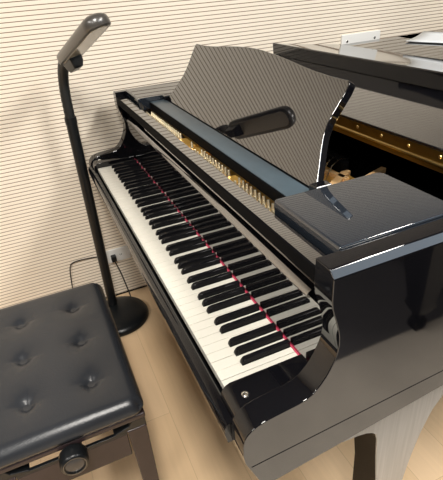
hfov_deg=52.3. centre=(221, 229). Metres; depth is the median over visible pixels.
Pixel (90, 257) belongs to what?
power cord
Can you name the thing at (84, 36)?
diffuser
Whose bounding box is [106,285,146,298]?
trim
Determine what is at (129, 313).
floor lamp
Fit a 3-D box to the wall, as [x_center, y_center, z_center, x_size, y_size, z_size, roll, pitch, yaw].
[-0.346,-0.883,1.799,6.600,2.550,0.100,-16,31,-19]
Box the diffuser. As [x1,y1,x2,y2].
[64,25,107,63]
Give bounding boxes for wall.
[0,0,442,308]
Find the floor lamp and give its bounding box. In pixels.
[57,13,148,336]
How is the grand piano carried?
on the floor
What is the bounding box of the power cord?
[69,257,96,287]
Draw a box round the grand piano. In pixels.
[88,30,442,479]
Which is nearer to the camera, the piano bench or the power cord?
the piano bench
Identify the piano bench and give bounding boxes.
[0,283,158,479]
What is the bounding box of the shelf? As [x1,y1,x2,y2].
[150,101,308,201]
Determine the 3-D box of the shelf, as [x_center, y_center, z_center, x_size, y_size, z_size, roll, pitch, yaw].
[-0.015,-0.255,1.243,0.104,0.028,0.956,-16,31,-19]
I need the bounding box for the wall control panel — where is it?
[341,30,379,44]
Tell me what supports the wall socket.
attached to the wall
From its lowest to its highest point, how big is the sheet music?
0.016 m
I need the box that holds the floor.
[29,286,442,479]
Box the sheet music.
[406,31,442,42]
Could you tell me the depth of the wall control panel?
2.20 m
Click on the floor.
(188, 442)
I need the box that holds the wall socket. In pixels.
[106,246,130,263]

